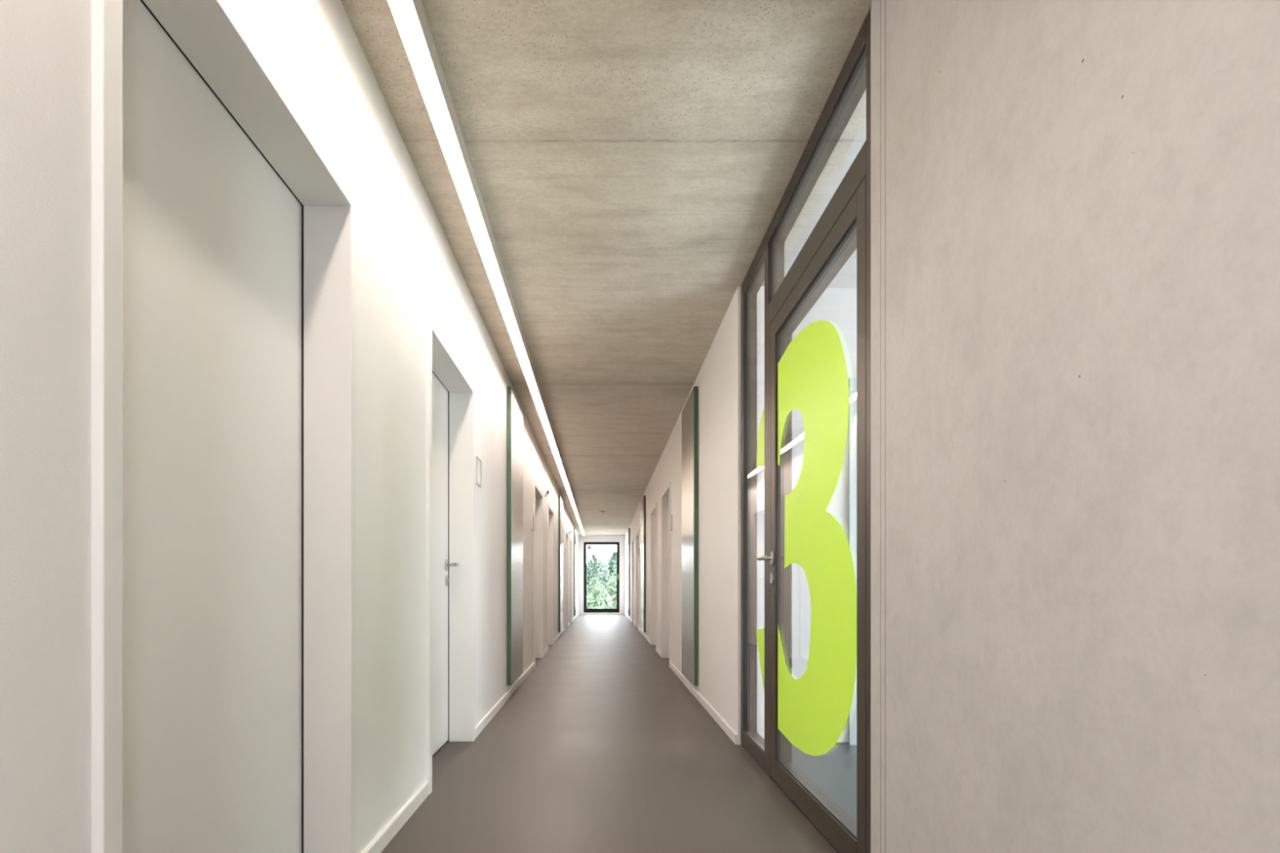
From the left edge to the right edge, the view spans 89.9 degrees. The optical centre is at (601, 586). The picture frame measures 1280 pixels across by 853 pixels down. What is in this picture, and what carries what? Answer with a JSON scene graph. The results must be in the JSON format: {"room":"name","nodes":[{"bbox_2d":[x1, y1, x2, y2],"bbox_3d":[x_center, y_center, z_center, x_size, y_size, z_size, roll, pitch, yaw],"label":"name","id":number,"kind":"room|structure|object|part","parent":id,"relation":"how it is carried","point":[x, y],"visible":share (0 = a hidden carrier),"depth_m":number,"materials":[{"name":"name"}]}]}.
{"room":"building corridor","nodes":[
{"label":"building corridor","id":0,"kind":"room"},
{"bbox_2d":[0,0,578,852],"bbox_3d":[-0.937,-0.420,9.700,0.300,2.700,24.200,0,0,0],"label":"wall","id":1,"kind":"structure","parent":0,"point":[408,272],"depth_m":1.60,"materials":[{"name":"white paint"}]},
{"bbox_2d":[91,0,355,852],"bbox_3d":[-0.867,-0.141,1.498,0.196,2.142,1.022,0,0,0],"label":"door","id":2,"kind":"structure","parent":1,"relation":"in","point":[224,229],"depth_m":1.51,"materials":[{"name":"white paint"}]},
{"bbox_2d":[426,316,475,794],"bbox_3d":[-0.867,-0.141,3.377,0.196,2.142,1.022,0,0,0],"label":"door","id":3,"kind":"structure","parent":1,"relation":"in","point":[450,392],"depth_m":3.80,"materials":[{"name":"white paint"}]},
{"bbox_3d":[-0.882,-0.130,3.740,0.082,0.070,0.148,0,0,0],"label":"handle","id":4,"kind":"part","parent":3,"relation":"part of","materials":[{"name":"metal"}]},
{"bbox_2d":[360,612,578,852],"bbox_3d":[-0.780,0.900,9.700,0.014,0.060,24.200,0,0,0],"label":"baseboard","id":5,"kind":"structure","parent":1,"relation":"attached to","point":[382,839],"depth_m":2.65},
{"bbox_2d":[475,456,481,487],"bbox_3d":[-0.781,-0.729,4.060,0.011,0.173,0.150,0,0,0],"label":"door sign","id":6,"kind":"object","parent":1,"relation":"attached to","point":[477,461],"visible":1,"depth_m":4.04,"materials":[{"name":"plastic"}]},
{"bbox_2d":[506,386,523,687],"bbox_3d":[-0.767,-0.411,5.700,0.040,2.497,0.800,0,0,0],"label":"wall panel","id":7,"kind":"object","parent":1,"relation":"attached to","point":[514,412],"visible":1,"depth_m":5.45,"materials":[{"name":"green paint"}]},
{"bbox_2d":[531,514,533,531],"bbox_3d":[-0.781,-0.729,7.280,0.011,0.173,0.150,0,0,0],"label":"door sign","id":8,"kind":"object","parent":1,"relation":"attached to","point":[532,515],"visible":1,"depth_m":7.21,"materials":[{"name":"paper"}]},
{"bbox_2d":[533,482,542,666],"bbox_3d":[-0.867,-0.141,7.910,0.196,2.142,1.024,0,0,0],"label":"door","id":9,"kind":"structure","parent":1,"relation":"in","point":[538,495],"depth_m":8.38,"materials":[{"name":"white paint"}]},
{"bbox_2d":[544,488,549,496],"bbox_3d":[-0.758,-1.310,8.860,0.057,0.120,0.120,0,0,0],"label":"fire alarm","id":10,"kind":"object","parent":1,"relation":"attached to","point":[546,491],"visible":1,"depth_m":8.82,"materials":[{"name":"white plastic"}]},
{"bbox_2d":[546,502,553,651],"bbox_3d":[-0.867,-0.141,9.770,0.196,2.142,1.024,0,0,0],"label":"door","id":11,"kind":"structure","parent":1,"relation":"in","point":[549,511],"depth_m":10.24,"materials":[{"name":"white paint"}]},
{"bbox_2d":[558,495,563,632],"bbox_3d":[-0.767,-0.411,12.000,0.040,2.497,0.800,0,0,0],"label":"wall panel","id":12,"kind":"object","parent":1,"relation":"attached to","point":[560,500],"visible":1,"depth_m":11.61,"materials":[{"name":"green paint"}]},
{"bbox_2d":[564,530,568,626],"bbox_3d":[-0.867,-0.141,14.290,0.196,2.142,1.024,0,0,0],"label":"door","id":13,"kind":"structure","parent":1,"relation":"in","point":[566,532],"depth_m":14.76,"materials":[{"name":"white paint"}]},
{"bbox_2d":[569,537,572,624],"bbox_3d":[-0.867,-0.141,16.170,0.196,2.142,1.024,0,0,0],"label":"door","id":14,"kind":"structure","parent":1,"relation":"in","point":[571,540],"depth_m":16.64,"materials":[{"name":"white paint"}]},
{"bbox_2d":[573,528,576,616],"bbox_3d":[-0.767,-0.411,18.450,0.040,2.497,0.800,0,0,0],"label":"wall panel","id":15,"kind":"object","parent":1,"relation":"attached to","point":[575,530],"visible":0.98,"depth_m":18.05,"materials":[{"name":"green paint"}]},
{"bbox_2d":[578,534,625,613],"bbox_3d":[-0.045,-0.420,21.900,2.310,2.700,0.200,0,0,0],"label":"wall","id":16,"kind":"structure","parent":0,"point":[587,538],"depth_m":21.80,"materials":[{"name":"white paint"}]},
{"bbox_2d":[583,542,619,612],"bbox_3d":[-0.004,-0.329,21.808,1.218,2.402,0.145,0,0,0],"label":"window","id":17,"kind":"structure","parent":16,"relation":"in","point":[587,545],"depth_m":21.80,"materials":[{"name":"black metal"}]},
{"bbox_2d":[341,0,871,534],"bbox_3d":[1.450,-1.870,9.700,5.300,0.200,24.600,0,0,0],"label":"ceiling","id":18,"kind":"structure","parent":0,"point":[633,162],"depth_m":2.72,"materials":[{"name":"concrete"}]},
{"bbox_2d":[386,0,585,535],"bbox_3d":[-0.581,-1.728,9.400,0.076,0.079,23.400,0,0,0],"label":"lamp","id":19,"kind":"object","parent":18,"relation":"attached to","point":[409,16],"visible":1,"depth_m":2.63,"materials":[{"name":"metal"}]},
{"bbox_2d":[380,613,857,852],"bbox_3d":[1.450,1.030,9.700,5.300,0.200,24.600,0,0,0],"label":"floor","id":20,"kind":"structure","parent":0,"point":[602,748],"depth_m":3.16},
{"bbox_2d":[625,286,764,744],"bbox_3d":[0.953,-0.420,12.785,0.300,2.700,18.030,0,0,0],"label":"wall","id":21,"kind":"structure","parent":0,"point":[718,380],"depth_m":4.45,"materials":[{"name":"white paint"}]},
{"bbox_2d":[627,528,630,616],"bbox_3d":[0.783,-0.411,18.450,0.040,2.497,0.800,0,0,0],"label":"wall panel","id":22,"kind":"object","parent":21,"relation":"attached to","point":[628,529],"visible":1,"depth_m":18.05,"materials":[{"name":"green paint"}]},
{"bbox_2d":[631,537,634,622],"bbox_3d":[0.883,-0.141,16.170,0.196,2.142,1.024,0,0,0],"label":"door","id":23,"kind":"structure","parent":21,"relation":"in","point":[633,540],"depth_m":16.64,"materials":[{"name":"white paint"}]},
{"bbox_2d":[635,530,639,626],"bbox_3d":[0.883,-0.141,14.290,0.196,2.142,1.024,0,0,0],"label":"door","id":24,"kind":"structure","parent":21,"relation":"in","point":[637,532],"depth_m":14.76,"materials":[{"name":"white paint"}]},
{"bbox_2d":[640,495,645,632],"bbox_3d":[0.783,-0.411,12.000,0.040,2.497,0.800,0,0,0],"label":"wall panel","id":25,"kind":"object","parent":21,"relation":"attached to","point":[643,500],"visible":1,"depth_m":11.61,"materials":[{"name":"green paint"}]},
{"bbox_2d":[650,502,657,651],"bbox_3d":[0.883,-0.141,9.770,0.196,2.142,1.024,0,0,0],"label":"door","id":26,"kind":"structure","parent":21,"relation":"in","point":[654,511],"depth_m":10.24,"materials":[{"name":"white paint"}]},
{"bbox_2d":[661,482,671,666],"bbox_3d":[0.883,-0.141,7.910,0.196,2.142,1.024,0,0,0],"label":"door","id":27,"kind":"structure","parent":21,"relation":"in","point":[666,495],"depth_m":8.38,"materials":[{"name":"white paint"}]},
{"bbox_2d":[670,514,672,531],"bbox_3d":[0.797,-0.729,7.280,0.011,0.173,0.150,0,0,0],"label":"door sign","id":28,"kind":"object","parent":21,"relation":"attached to","point":[671,516],"visible":1,"depth_m":7.30,"materials":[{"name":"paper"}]},
{"bbox_2d":[624,612,737,744],"bbox_3d":[0.796,0.900,12.787,0.014,0.060,18.025,0,0,0],"label":"baseboard","id":29,"kind":"structure","parent":21,"relation":"attached to","point":[733,735],"depth_m":4.93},
{"bbox_2d":[681,386,697,687],"bbox_3d":[0.783,-0.411,5.700,0.040,2.497,0.800,0,0,0],"label":"wall panel","id":30,"kind":"object","parent":21,"relation":"attached to","point":[690,412],"visible":1,"depth_m":5.51,"materials":[{"name":"green paint"}]},
{"bbox_2d":[741,6,871,852],"bbox_3d":[0.860,-0.420,2.841,0.244,2.700,1.853,0,0,0],"label":"door","id":31,"kind":"structure","parent":21,"relation":"in","point":[807,373],"depth_m":2.55,"materials":[{"name":"brown metal"}]},
{"bbox_2d":[743,293,764,731],"bbox_3d":[0.842,-0.430,3.465,0.036,2.528,0.479,0,0,0],"label":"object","id":32,"kind":"object","parent":31,"relation":"attached to","point":[748,298],"depth_m":3.70,"materials":[{"name":"glass"}]},
{"bbox_3d":[0.779,-0.136,3.012,0.082,0.070,0.148,0,0,0],"label":"handle","id":33,"kind":"part","parent":31,"relation":"part of","materials":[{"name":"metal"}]},
{"bbox_2d":[791,288,857,742],"bbox_3d":[2.602,-0.420,3.895,2.997,2.700,0.210,0,0,0],"label":"wall","id":34,"kind":"structure","parent":0,"point":[837,306],"depth_m":3.79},
{"bbox_2d":[835,742,848,744],"bbox_3d":[1.280,0.924,3.784,0.360,0.012,0.012,0,0,0],"label":"baseboard","id":35,"kind":"structure","parent":34,"relation":"attached to","point":[837,743],"depth_m":3.78,"materials":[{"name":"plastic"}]},
{"bbox_2d":[848,377,857,745],"bbox_3d":[1.960,-0.150,3.777,1.000,2.160,0.025,0,0,0],"label":"door","id":36,"kind":"structure","parent":34,"relation":"in","point":[852,382],"depth_m":3.77,"materials":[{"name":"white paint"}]},
{"bbox_2d":[871,0,1279,852],"bbox_3d":[0.923,-0.420,-0.243,0.240,2.700,4.313,0,0,0],"label":"wall","id":37,"kind":"structure","parent":0,"point":[1075,204],"depth_m":1.09,"materials":[{"name":"beige paint"}]},
{"label":"outside","id":38,"kind":"structure","parent":0,"visible":0},
{"bbox_3d":[0.000,4.130,56.500,80.000,0.200,67.000,0,0,0],"label":"ground","id":39,"kind":"structure","parent":38,"visible":0},
{"bbox_2d":[586,554,610,590],"bbox_3d":[-0.502,1.165,32.860,2.338,5.735,2.612,0,0,24],"label":"tree","id":40,"kind":"object","parent":39,"relation":"on","point":[596,568],"visible":0.26,"depth_m":32.72,"materials":[{"name":"green plant"}]},
{"bbox_2d":[586,577,613,608],"bbox_3d":[-0.400,1.840,26.933,2.041,4.526,2.246,0,0,24],"label":"bush","id":41,"kind":"object","parent":39,"relation":"on","point":[597,595],"visible":0.22,"depth_m":26.73,"materials":[{"name":"green plant"}]},
{"bbox_2d":[605,571,616,608],"bbox_3d":[0.557,1.699,29.304,2.013,4.807,2.099,0,0,30],"label":"bush","id":42,"kind":"object","parent":39,"relation":"on","point":[611,585],"visible":0.12,"depth_m":29.08,"materials":[{"name":"green plant"}]},
{"bbox_2d":[605,551,616,582],"bbox_3d":[0.761,0.997,35.676,2.752,6.071,2.538,0,0,0],"label":"tree","id":43,"kind":"object","parent":39,"relation":"on","point":[611,564],"visible":0.09,"depth_m":35.45,"materials":[{"name":"green plant"}]}
]}

